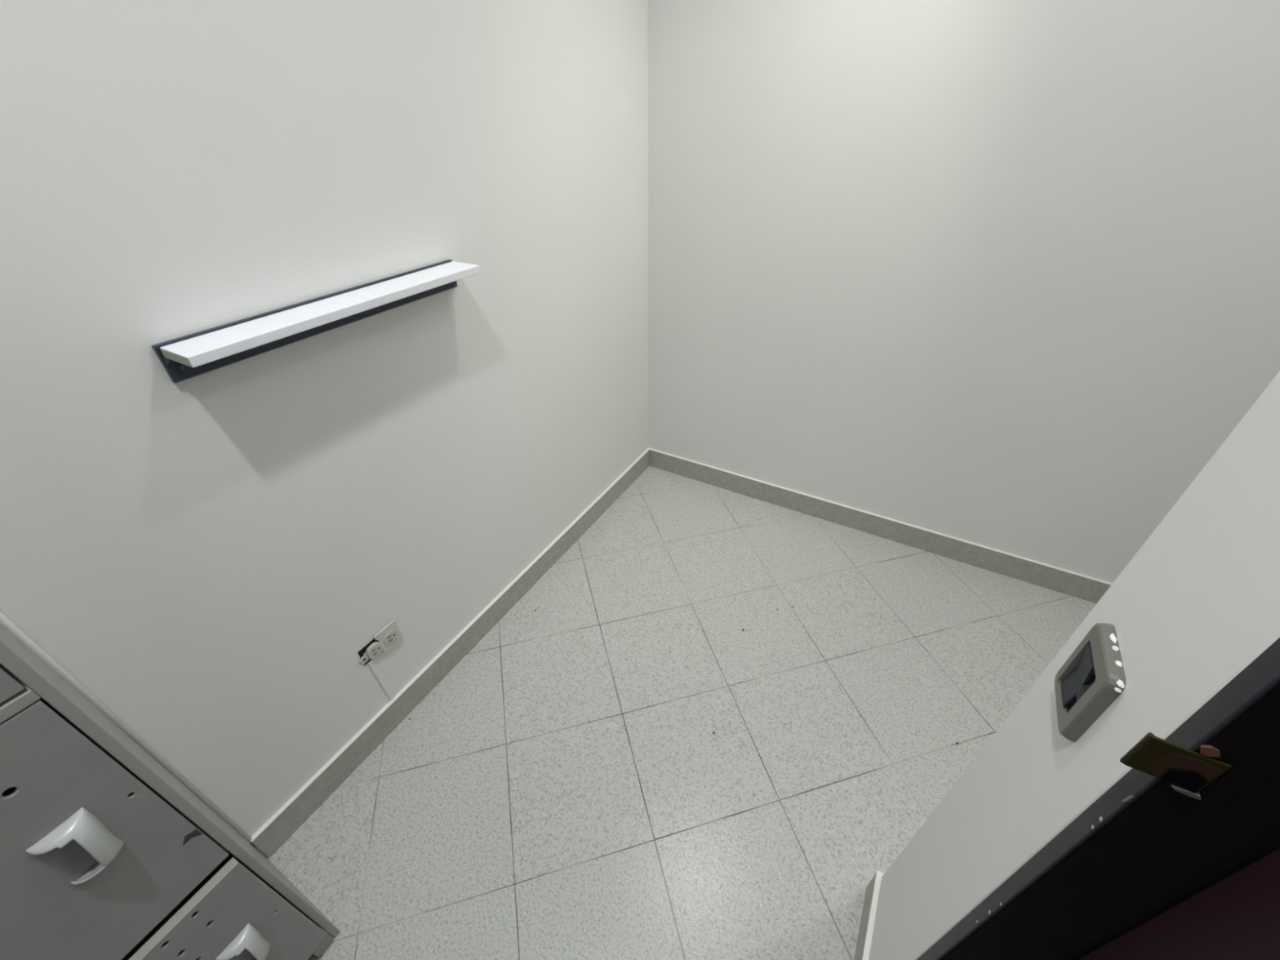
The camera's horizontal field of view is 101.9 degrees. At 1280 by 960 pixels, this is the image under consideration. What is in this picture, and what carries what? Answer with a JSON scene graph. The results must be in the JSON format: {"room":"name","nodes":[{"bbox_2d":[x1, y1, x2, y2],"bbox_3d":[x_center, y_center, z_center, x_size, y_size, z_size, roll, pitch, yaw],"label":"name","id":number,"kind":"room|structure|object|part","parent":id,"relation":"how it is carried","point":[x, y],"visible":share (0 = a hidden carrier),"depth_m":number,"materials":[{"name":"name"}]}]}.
{"room":"locker room","nodes":[
{"label":"locker room","id":0,"kind":"room"},
{"bbox_2d":[0,0,648,865],"bbox_3d":[-0.597,-0.587,0.735,0.120,2.800,2.543,18,40,24],"label":"wall","id":1,"kind":"structure","parent":0,"point":[213,556],"depth_m":0.90,"materials":[{"name":"paint"}]},
{"bbox_2d":[151,259,480,382],"bbox_3d":[-0.498,-0.290,0.901,0.084,0.054,0.544,18,40,24],"label":"wall shelf","id":2,"kind":"object","parent":1,"relation":"attached to","point":[192,355],"visible":1,"depth_m":0.82,"materials":[{"name":"white laminate"}]},
{"bbox_2d":[357,619,402,665],"bbox_3d":[-0.611,0.387,1.219,0.011,0.070,0.106,18,40,24],"label":"power outlet","id":3,"kind":"object","parent":1,"relation":"attached to","point":[390,635],"visible":1,"depth_m":1.22,"materials":[{"name":"white plastic"}]},
{"bbox_2d":[365,641,382,658],"bbox_3d":[-0.618,0.396,1.208,0.010,0.035,0.036,18,40,24],"label":"socket","id":4,"kind":"object","parent":3,"relation":"attached to","point":[373,649],"depth_m":1.20,"materials":[{"name":"white plastic"}]},
{"bbox_3d":[-0.598,0.375,1.236,0.004,0.070,0.058,18,40,24],"label":"plate","id":5,"kind":"part","parent":3,"relation":"part of","materials":[{"name":"grey plastic"}]},
{"bbox_2d":[383,629,397,645],"bbox_3d":[-0.597,0.374,1.239,0.010,0.035,0.036,18,40,24],"label":"socket","id":6,"kind":"object","parent":3,"relation":"attached to","point":[390,636],"depth_m":1.24,"materials":[{"name":"white plastic"}]},
{"bbox_2d":[368,660,395,700],"bbox_3d":[-0.627,0.488,1.265,0.004,0.162,0.023,18,40,24],"label":"cable cover","id":7,"kind":"object","parent":1,"relation":"attached to","point":[388,690],"visible":1,"depth_m":1.26,"materials":[{"name":"paint"}]},
{"bbox_2d":[250,447,650,857],"bbox_3d":[-0.378,0.334,1.685,0.010,0.088,1.703,18,40,24],"label":"baseboard","id":8,"kind":"structure","parent":1,"relation":"attached to","point":[293,814],"depth_m":1.38,"materials":[{"name":"white paint"}]},
{"bbox_2d":[266,466,1097,959],"bbox_3d":[0.473,0.867,1.051,2.343,0.050,2.343,18,40,24],"label":"floor","id":9,"kind":"structure","parent":0,"point":[567,790],"depth_m":1.29,"materials":[{"name":"tile"}]},
{"bbox_2d":[0,610,339,959],"bbox_3d":[-0.799,0.467,0.519,0.289,1.250,0.495,18,40,24],"label":"cabinet","id":10,"kind":"object","parent":9,"relation":"on","point":[108,851],"visible":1,"depth_m":0.62,"materials":[{"name":"grey metal"}]},
{"bbox_3d":[-0.723,0.161,0.236,0.016,0.392,0.457,18,40,24],"label":"door","id":11,"kind":"part","parent":10,"relation":"part of","materials":[{"name":"grey metal"}]},
{"bbox_3d":[-0.738,0.324,0.365,0.058,0.014,0.463,18,40,24],"label":"rail","id":12,"kind":"part","parent":10,"relation":"part of","materials":[{"name":"grey metal"}]},
{"bbox_3d":[-0.620,0.416,0.578,0.030,0.086,0.053,18,40,24],"label":"handle","id":13,"kind":"part","parent":10,"relation":"part of","materials":[{"name":"grey plastic"}]},
{"bbox_3d":[-0.717,0.498,0.480,0.016,0.398,0.457,18,40,24],"label":"door","id":14,"kind":"part","parent":10,"relation":"part of","materials":[{"name":"grey metal"}]},
{"bbox_3d":[-0.924,0.415,0.563,0.006,1.186,0.463,18,40,24],"label":"panel","id":15,"kind":"part","parent":10,"relation":"part of","materials":[{"name":"grey metal"}]},
{"bbox_3d":[-0.703,0.819,0.705,0.016,0.357,0.457,18,40,24],"label":"door","id":16,"kind":"part","parent":10,"relation":"part of","materials":[{"name":"grey metal"}]},
{"bbox_3d":[-0.605,0.736,0.803,0.030,0.086,0.053,18,40,24],"label":"handle","id":17,"kind":"part","parent":10,"relation":"part of","materials":[{"name":"grey plastic"}]},
{"bbox_3d":[-0.810,0.939,0.867,0.242,0.018,0.463,18,40,24],"label":"rail","id":18,"kind":"part","parent":10,"relation":"part of","materials":[{"name":"grey metal"}]},
{"bbox_2d":[647,0,1279,582],"bbox_3d":[1.055,-0.870,1.094,2.303,2.800,0.120,18,40,24],"label":"wall","id":19,"kind":"structure","parent":0,"point":[1002,275],"depth_m":1.37,"materials":[{"name":"paint"}]},
{"bbox_2d":[649,448,1112,603],"bbox_3d":[1.041,0.223,1.812,2.293,0.088,0.010,18,40,24],"label":"baseboard","id":20,"kind":"structure","parent":19,"relation":"attached to","point":[1062,580],"depth_m":1.86,"materials":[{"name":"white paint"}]},
{"bbox_2d":[868,371,1279,959],"bbox_3d":[0.217,0.057,-0.170,0.124,2.800,1.172,18,40,24],"label":"wall","id":21,"kind":"structure","parent":0,"point":[1198,602],"depth_m":0.42,"materials":[{"name":"paint"}]},
{"bbox_2d":[853,870,882,959],"bbox_3d":[0.410,0.853,0.954,0.010,0.088,0.227,18,40,24],"label":"baseboard","id":22,"kind":"structure","parent":21,"relation":"attached to","point":[864,940],"depth_m":0.97,"materials":[{"name":"white paint"}]},
{"bbox_2d":[1054,622,1125,742],"bbox_3d":[0.399,0.180,0.465,0.011,0.094,0.076,18,40,24],"label":"thermostat","id":23,"kind":"object","parent":21,"relation":"attached to","point":[1093,677],"visible":1,"depth_m":0.45,"materials":[{"name":"grey plastic"},{"name":"dark glass"}]},
{"bbox_2d":[916,637,1279,959],"bbox_3d":[0.198,0.344,-0.037,0.196,2.080,0.844,18,40,24],"label":"door","id":24,"kind":"structure","parent":21,"relation":"in","point":[1179,859],"depth_m":0.35,"materials":[{"name":"black paint"}]},
{"bbox_3d":[0.328,0.174,0.320,0.038,0.034,0.004,18,40,24],"label":"strike plate","id":25,"kind":"part","parent":24,"relation":"part of","materials":[{"name":"gold metal"}]}
]}

